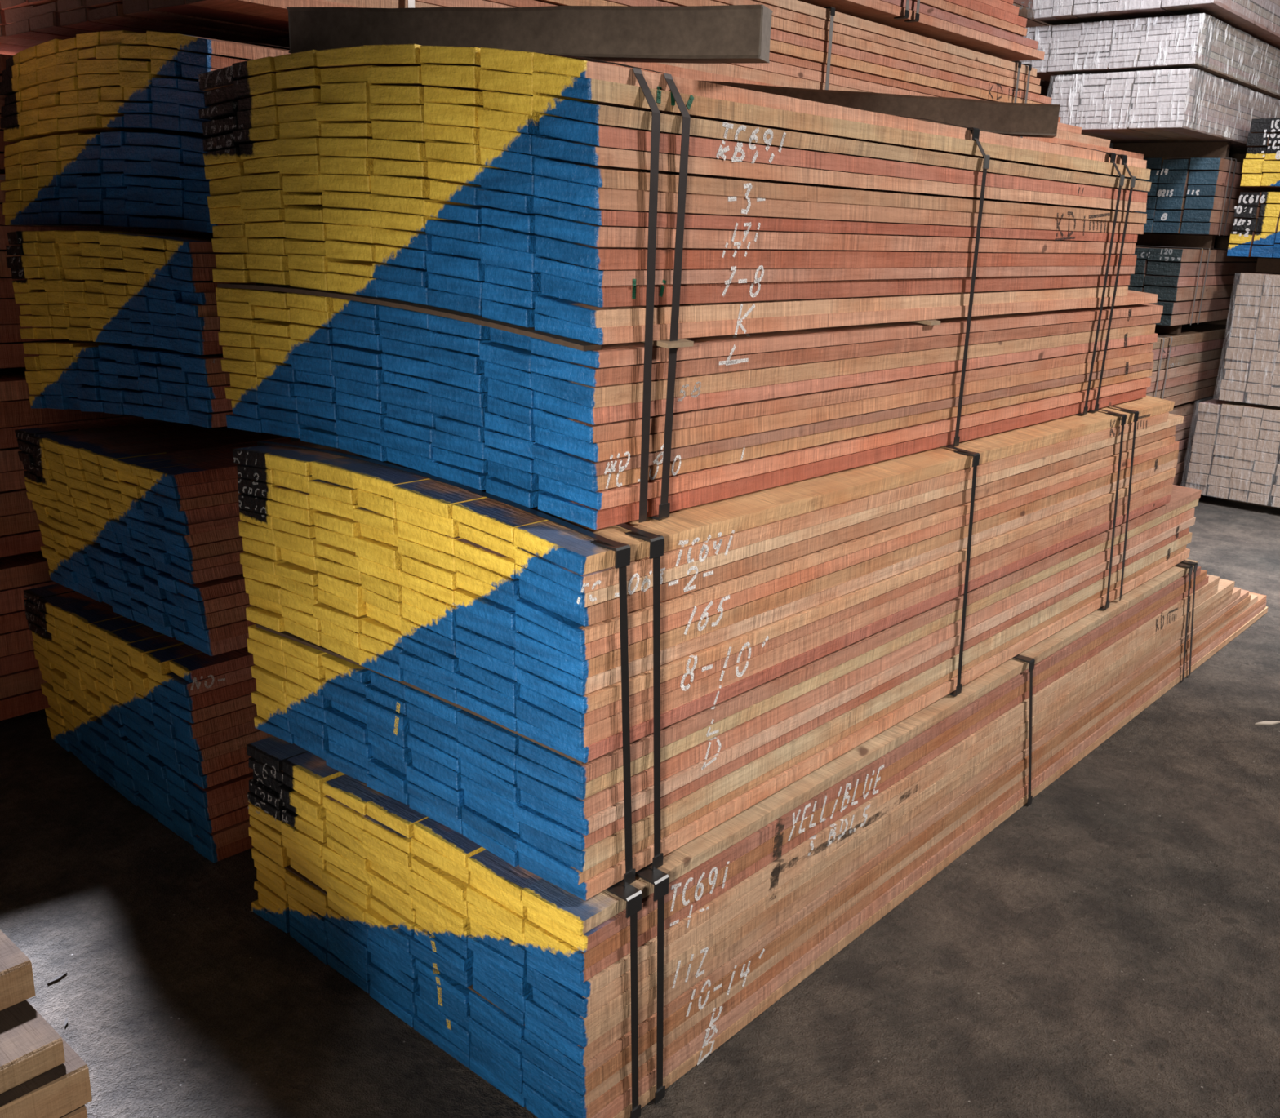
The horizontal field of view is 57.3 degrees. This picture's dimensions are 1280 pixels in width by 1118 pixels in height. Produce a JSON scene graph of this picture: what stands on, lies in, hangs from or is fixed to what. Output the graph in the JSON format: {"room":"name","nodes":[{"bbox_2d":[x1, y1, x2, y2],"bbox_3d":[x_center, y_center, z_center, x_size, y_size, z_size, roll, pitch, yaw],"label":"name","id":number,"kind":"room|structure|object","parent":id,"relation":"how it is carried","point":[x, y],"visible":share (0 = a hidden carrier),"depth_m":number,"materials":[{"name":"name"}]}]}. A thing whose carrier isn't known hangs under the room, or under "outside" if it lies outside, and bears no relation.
{"room":"lumber yard","nodes":[
{"label":"lumber yard","id":0,"kind":"room"},
{"bbox_2d":[0,174,5,180],"bbox_3d":[-3.283,-4.414,8.572,0.001,7.000,19.000,16,21,39],"label":"wall","id":1,"kind":"structure","parent":0,"point":[2,177],"depth_m":7.94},
{"bbox_2d":[0,494,1279,1117],"bbox_3d":[1.832,0.406,5.129,15.000,0.001,19.000,16,21,39],"label":"floor","id":2,"kind":"structure","parent":0,"point":[1109,948],"depth_m":2.86,"materials":[{"name":"concrete"}]},
{"bbox_2d":[0,550,57,720],"bbox_3d":[-2.327,0.146,4.440,0.949,0.528,2.502,16,21,39],"label":"bundle","id":3,"kind":"object","parent":2,"relation":"on","point":[21,679],"visible":0.09,"depth_m":4.00,"materials":[{"name":"brown wood"}]},
{"bbox_2d":[0,366,139,557],"bbox_3d":[-2.305,-0.424,4.274,0.948,0.580,2.502,16,21,39],"label":"bundle","id":4,"kind":"object","parent":3,"relation":"on","point":[20,529],"visible":0.1,"depth_m":3.88,"materials":[{"name":"brown wood"}]},
{"bbox_2d":[0,180,213,368],"bbox_3d":[-2.280,-1.020,4.104,0.941,0.578,2.508,16,21,39],"label":"bundle","id":5,"kind":"object","parent":4,"relation":"on","point":[12,354],"visible":0.06,"depth_m":3.76,"materials":[{"name":"wood"}]},
{"bbox_2d":[0,53,17,174],"bbox_3d":[-1.803,-1.620,4.478,0.946,0.339,2.507,16,21,39],"label":"bundle","id":6,"kind":"object","parent":5,"relation":"on","point":[2,57],"visible":0.02,"depth_m":3.63,"materials":[{"name":"brown wood"}]},
{"bbox_2d":[47,973,66,986],"bbox_3d":[-1.356,0.977,2.728,0.010,0.006,0.049,16,21,39],"label":"wood splinter","id":7,"kind":"object","parent":2,"relation":"on","point":[59,978],"visible":1,"depth_m":2.73,"materials":[{"name":"grey wood"}]},
{"bbox_2d":[63,1018,67,1029],"bbox_3d":[-1.264,1.023,2.582,0.008,0.006,0.031,-7,18,-29],"label":"wood splinter","id":8,"kind":"object","parent":2,"relation":"on","point":[65,1023],"visible":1,"depth_m":2.58,"materials":[{"name":"grey wood"}]},
{"bbox_2d":[23,583,272,862],"bbox_3d":[-0.405,0.136,4.821,1.136,0.543,3.610,16,21,39],"label":"bundle","id":9,"kind":"object","parent":2,"relation":"on","point":[166,723],"visible":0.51,"depth_m":3.35,"materials":[{"name":"multicoloured"}]},
{"bbox_3d":[-0.993,0.024,4.029,0.800,0.040,0.070,16,21,39],"label":"bearer","id":10,"kind":"object","parent":9,"relation":"on","visible":0},
{"bbox_2d":[14,417,300,656],"bbox_3d":[-0.332,-0.408,4.617,1.115,0.468,3.611,16,21,39],"label":"bundle","id":11,"kind":"object","parent":10,"relation":"on","point":[140,517],"visible":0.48,"depth_m":3.21,"materials":[{"name":"multicoloured"}]},
{"bbox_2d":[5,230,289,428],"bbox_3d":[-0.290,-0.949,4.510,1.127,0.541,3.608,16,21,39],"label":"bundle","id":12,"kind":"object","parent":11,"relation":"on","point":[136,311],"visible":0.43,"depth_m":3.11,"materials":[{"name":"multicoloured"}]},
{"bbox_2d":[0,30,290,232],"bbox_3d":[-0.306,-1.482,4.477,1.317,0.517,3.606,16,21,39],"label":"bundle","id":13,"kind":"object","parent":12,"relation":"on","point":[106,126],"visible":0.42,"depth_m":3.10,"materials":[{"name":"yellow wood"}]},
{"bbox_2d":[242,36,289,50],"bbox_3d":[-1.088,-1.501,3.452,0.950,0.041,0.070,16,21,39],"label":"bearer","id":14,"kind":"object","parent":13,"relation":"on","point":[282,42],"visible":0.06,"depth_m":3.37,"materials":[{"name":"brown wood"}]},
{"bbox_3d":[0.304,-1.889,4.976,0.950,0.041,0.070,16,21,39],"label":"bearer","id":15,"kind":"object","parent":13,"relation":"on","visible":0},
{"bbox_2d":[0,0,1143,159],"bbox_3d":[0.397,-2.252,5.540,1.854,0.353,6.243,16,21,39],"label":"bundle","id":16,"kind":"object","parent":15,"relation":"on","point":[812,46],"visible":0.4,"depth_m":4.34,"materials":[{"name":"brown wood"}]},
{"bbox_2d":[797,0,1044,61],"bbox_3d":[-0.087,-2.504,4.846,1.798,0.400,4.640,16,21,39],"label":"bundle","id":17,"kind":"object","parent":16,"relation":"on","point":[993,28],"visible":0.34,"depth_m":5.34,"materials":[{"name":"brown wood"}]},
{"bbox_2d":[246,559,1267,1117],"bbox_3d":[1.122,0.321,4.397,1.208,0.521,5.049,16,21,39],"label":"bundle","id":18,"kind":"object","parent":2,"relation":"on","point":[568,1006],"visible":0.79,"depth_m":2.65,"materials":[{"name":"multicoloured wood"}]},
{"bbox_2d":[232,395,1201,901],"bbox_3d":[0.641,-0.141,3.725,1.184,0.722,3.552,16,21,39],"label":"bundle","id":19,"kind":"object","parent":18,"relation":"on","point":[581,705],"visible":0.86,"depth_m":2.49,"materials":[{"name":"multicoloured wood"}]},
{"bbox_2d":[198,44,1163,529],"bbox_3d":[0.415,-0.864,3.462,1.326,0.868,2.933,16,21,39],"label":"bundle","id":20,"kind":"object","parent":19,"relation":"on","point":[590,294],"visible":1,"depth_m":2.41,"materials":[{"name":"wood"}]},
{"bbox_2d":[286,4,773,63],"bbox_3d":[-0.253,-1.050,2.340,1.051,0.117,0.070,8,17,21],"label":"bearer","id":21,"kind":"object","parent":20,"relation":"on","point":[729,33],"visible":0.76,"depth_m":2.27,"materials":[{"name":"brown wood"}]},
{"bbox_2d":[696,80,1060,137],"bbox_3d":[0.668,-1.348,3.506,1.114,0.137,0.086,5,16,10],"label":"bearer","id":22,"kind":"object","parent":20,"relation":"on","point":[1012,119],"visible":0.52,"depth_m":3.43,"materials":[{"name":"brown wood"}]},
{"bbox_2d":[1168,394,1219,487],"bbox_3d":[3.579,-0.919,8.761,1.083,0.658,2.493,16,21,39],"label":"bundle","id":23,"kind":"object","parent":2,"relation":"on","point":[1184,432],"visible":0.05,"depth_m":8.26,"materials":[{"name":"brown wood"}]},
{"bbox_2d":[1146,323,1232,405],"bbox_3d":[3.474,-1.447,8.457,1.116,0.478,2.508,16,21,39],"label":"bundle","id":24,"kind":"object","parent":23,"relation":"on","point":[1188,366],"visible":0.28,"depth_m":7.97,"materials":[{"name":"brown wood"}]},
{"bbox_2d":[1154,324,1182,334],"bbox_3d":[3.192,-1.621,8.057,1.000,0.066,0.070,16,21,39],"label":"bearer","id":25,"kind":"object","parent":24,"relation":"on","point":[1173,330],"visible":0.28,"depth_m":7.76,"materials":[{"name":"brown wood"}]},
{"bbox_2d":[1124,245,1268,325],"bbox_3d":[3.794,-2.052,8.629,1.126,0.488,2.509,16,21,39],"label":"bundle","id":26,"kind":"object","parent":25,"relation":"on","point":[1191,285],"visible":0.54,"depth_m":7.61,"materials":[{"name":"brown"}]},
{"bbox_2d":[1132,233,1215,248],"bbox_3d":[3.476,-2.233,8.192,1.000,0.086,0.070,16,21,39],"label":"bearer","id":27,"kind":"object","parent":26,"relation":"on","point":[1180,241],"visible":0.48,"depth_m":8.00,"materials":[{"name":"brown wood"}]},
{"bbox_2d":[1094,157,1273,236],"bbox_3d":[4.009,-2.675,8.758,1.226,0.488,2.306,16,21,39],"label":"bundle","id":28,"kind":"object","parent":27,"relation":"on","point":[1193,196],"visible":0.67,"depth_m":7.70,"materials":[{"name":"wood"},{"name":"paint"}]},
{"bbox_2d":[1112,141,1231,159],"bbox_3d":[3.590,-2.768,7.952,0.750,0.107,0.070,16,21,39],"label":"bearer","id":29,"kind":"object","parent":28,"relation":"on","point":[1171,150],"visible":0.7,"depth_m":7.88,"materials":[{"name":"brown wood"}]},
{"bbox_2d":[1047,68,1279,154],"bbox_3d":[3.760,-3.020,8.052,0.874,0.333,2.723,16,21,39],"label":"bundle","id":30,"kind":"object","parent":29,"relation":"on","point":[1176,104],"visible":0.8,"depth_m":7.16,"materials":[{"name":"white wood"}]},
{"bbox_2d":[1021,13,1279,100],"bbox_3d":[3.686,-3.348,8.033,1.128,0.278,2.719,16,21,39],"label":"bundle","id":31,"kind":"object","parent":30,"relation":"on","point":[1201,42],"visible":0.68,"depth_m":7.09,"materials":[{"name":"white wood"}]},
{"bbox_2d":[1031,0,1279,50],"bbox_3d":[3.705,-3.718,7.791,1.129,0.520,2.729,16,21,39],"label":"bundle","id":32,"kind":"object","parent":31,"relation":"on","point":[1260,20],"visible":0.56,"depth_m":7.04,"materials":[{"name":"white wood"}]},
{"bbox_2d":[1227,154,1246,162],"bbox_3d":[4.385,-2.990,8.823,0.750,0.107,0.070,16,21,39],"label":"bearer","id":33,"kind":"object","parent":28,"relation":"on","point":[1239,157],"visible":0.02,"depth_m":8.72,"materials":[{"name":"brown wood"}]},
{"bbox_2d":[1213,236,1263,248],"bbox_3d":[4.271,-2.455,9.063,1.000,0.086,0.070,16,21,39],"label":"bearer","id":34,"kind":"object","parent":26,"relation":"on","point":[1221,242],"visible":0.02,"depth_m":8.89,"materials":[{"name":"brown wood"}]},
{"bbox_2d":[1196,318,1232,325],"bbox_3d":[4.119,-1.880,9.073,1.000,0.066,0.070,16,21,39],"label":"bearer","id":35,"kind":"object","parent":24,"relation":"on","point":[1225,322],"visible":0.02,"depth_m":8.82,"materials":[{"name":"brown wood"}]},
{"bbox_2d":[1215,497,1279,509],"bbox_3d":[4.484,-0.361,8.024,1.000,0.058,0.070,16,21,39],"label":"bearer","id":36,"kind":"object","parent":2,"relation":"on","point":[1269,505],"visible":0.24,"depth_m":8.18,"materials":[{"name":"brown wood"}]},
{"bbox_2d":[1254,720,1279,725],"bbox_3d":[2.379,0.621,4.438,0.116,0.006,0.029,2,16,-1],"label":"wood splinter","id":37,"kind":"object","parent":2,"relation":"on","point":[1265,722],"visible":1,"depth_m":4.43,"materials":[{"name":"beige wood"}]},
{"bbox_3d":[-1.416,1.315,1.451,0.591,0.058,1.220,16,21,39],"label":"plank","id":38,"kind":"object","parent":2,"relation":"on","visible":0},
{"bbox_3d":[-1.412,1.257,1.440,0.587,0.058,1.230,16,21,39],"label":"plank","id":39,"kind":"object","parent":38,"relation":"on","visible":0},
{"bbox_3d":[-1.411,1.198,1.426,0.582,0.058,1.232,16,21,39],"label":"plank","id":40,"kind":"object","parent":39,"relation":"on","visible":0},
{"bbox_3d":[-1.407,1.139,1.413,0.579,0.058,1.242,16,21,39],"label":"plank","id":41,"kind":"object","parent":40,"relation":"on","visible":0},
{"bbox_3d":[-1.406,1.081,1.399,0.575,0.058,1.244,16,21,39],"label":"plank","id":42,"kind":"object","parent":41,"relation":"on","visible":0},
{"bbox_3d":[-1.402,1.022,1.387,0.570,0.058,1.254,16,21,39],"label":"plank","id":43,"kind":"object","parent":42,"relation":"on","visible":0},
{"bbox_3d":[-1.400,0.964,1.372,0.566,0.058,1.256,16,21,39],"label":"plank","id":44,"kind":"object","parent":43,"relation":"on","visible":0},
{"bbox_3d":[-1.397,0.905,1.361,0.563,0.058,1.266,16,21,39],"label":"plank","id":45,"kind":"object","parent":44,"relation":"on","visible":0},
{"bbox_2d":[59,1105,87,1117],"bbox_3d":[-1.395,0.847,1.346,0.558,0.058,1.268,16,21,39],"label":"plank","id":46,"kind":"object","parent":45,"relation":"on","point":[80,1113],"visible":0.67,"depth_m":1.62,"materials":[{"name":"beige wood"}]},
{"bbox_2d":[0,1000,92,1117],"bbox_3d":[-1.392,0.788,1.335,0.554,0.058,1.278,16,21,39],"label":"plank","id":47,"kind":"object","parent":46,"relation":"on","point":[58,1091],"visible":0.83,"depth_m":1.59,"materials":[{"name":"beige wood"}]},
{"bbox_2d":[0,1000,65,1093],"bbox_3d":[-1.433,0.729,1.344,0.605,0.038,1.258,16,21,39],"label":"plank","id":48,"kind":"object","parent":47,"relation":"on","point":[29,1047],"visible":1,"depth_m":1.60,"materials":[{"name":"beige wood"}]},
{"bbox_2d":[0,929,35,1011],"bbox_3d":[-1.477,0.666,1.377,0.505,0.058,1.270,16,21,39],"label":"plank","id":49,"kind":"object","parent":48,"relation":"on","point":[16,977],"visible":1,"depth_m":1.67,"materials":[{"name":"beige wood"}]},
{"bbox_3d":[2.996,-2.457,10.286,1.058,2.727,2.308,16,21,39],"label":"bundle","id":50,"kind":"object","parent":2,"relation":"on","visible":0},
{"bbox_2d":[1012,0,1053,97],"bbox_3d":[3.059,-4.195,9.786,1.055,0.849,2.312,16,21,39],"label":"bundle","id":51,"kind":"object","parent":50,"relation":"on","point":[1025,11],"visible":0.05,"depth_m":8.87,"materials":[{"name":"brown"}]},
{"bbox_2d":[1109,142,1274,249],"bbox_3d":[7.918,-4.619,10.694,15.000,7.000,0.001,16,21,39],"label":"wall","id":52,"kind":"structure","parent":0,"point":[1111,144],"depth_m":12.61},
{"bbox_3d":[5.478,-0.638,9.113,1.000,0.058,0.070,16,21,39],"label":"bearer","id":53,"kind":"object","parent":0,"visible":0},
{"bbox_2d":[1185,397,1279,507],"bbox_3d":[5.067,-0.865,8.581,1.299,0.638,2.427,16,21,39],"label":"bundle","id":54,"kind":"object","parent":53,"relation":"on","point":[1235,455],"visible":0.91,"depth_m":7.93,"materials":[{"name":"white wood"}]},
{"bbox_2d":[1218,272,1279,407],"bbox_3d":[5.139,-1.583,8.333,1.179,0.839,2.427,16,21,39],"label":"bundle","id":55,"kind":"object","parent":54,"relation":"on","point":[1252,375],"visible":0.98,"depth_m":7.73,"materials":[{"name":"white wood"}]},
{"bbox_2d":[1255,257,1279,273],"bbox_3d":[4.539,-1.880,7.587,1.000,0.096,0.070,16,21,39],"label":"bearer","id":56,"kind":"object","parent":55,"relation":"on","point":[1272,265],"visible":1,"depth_m":7.83,"materials":[{"name":"brown wood"}]},
{"bbox_2d":[1226,191,1279,257],"bbox_3d":[5.080,-2.288,8.153,1.174,0.408,2.310,16,21,39],"label":"bundle","id":57,"kind":"object","parent":56,"relation":"on","point":[1261,211],"visible":1,"depth_m":7.60,"materials":[{"name":"multicoloured"}]},
{"bbox_2d":[1240,117,1279,191],"bbox_3d":[5.099,-2.714,8.028,1.166,0.416,2.309,16,21,39],"label":"bundle","id":58,"kind":"object","parent":57,"relation":"on","point":[1261,166],"visible":1,"depth_m":7.50,"materials":[{"name":"multicoloured"}]}
]}

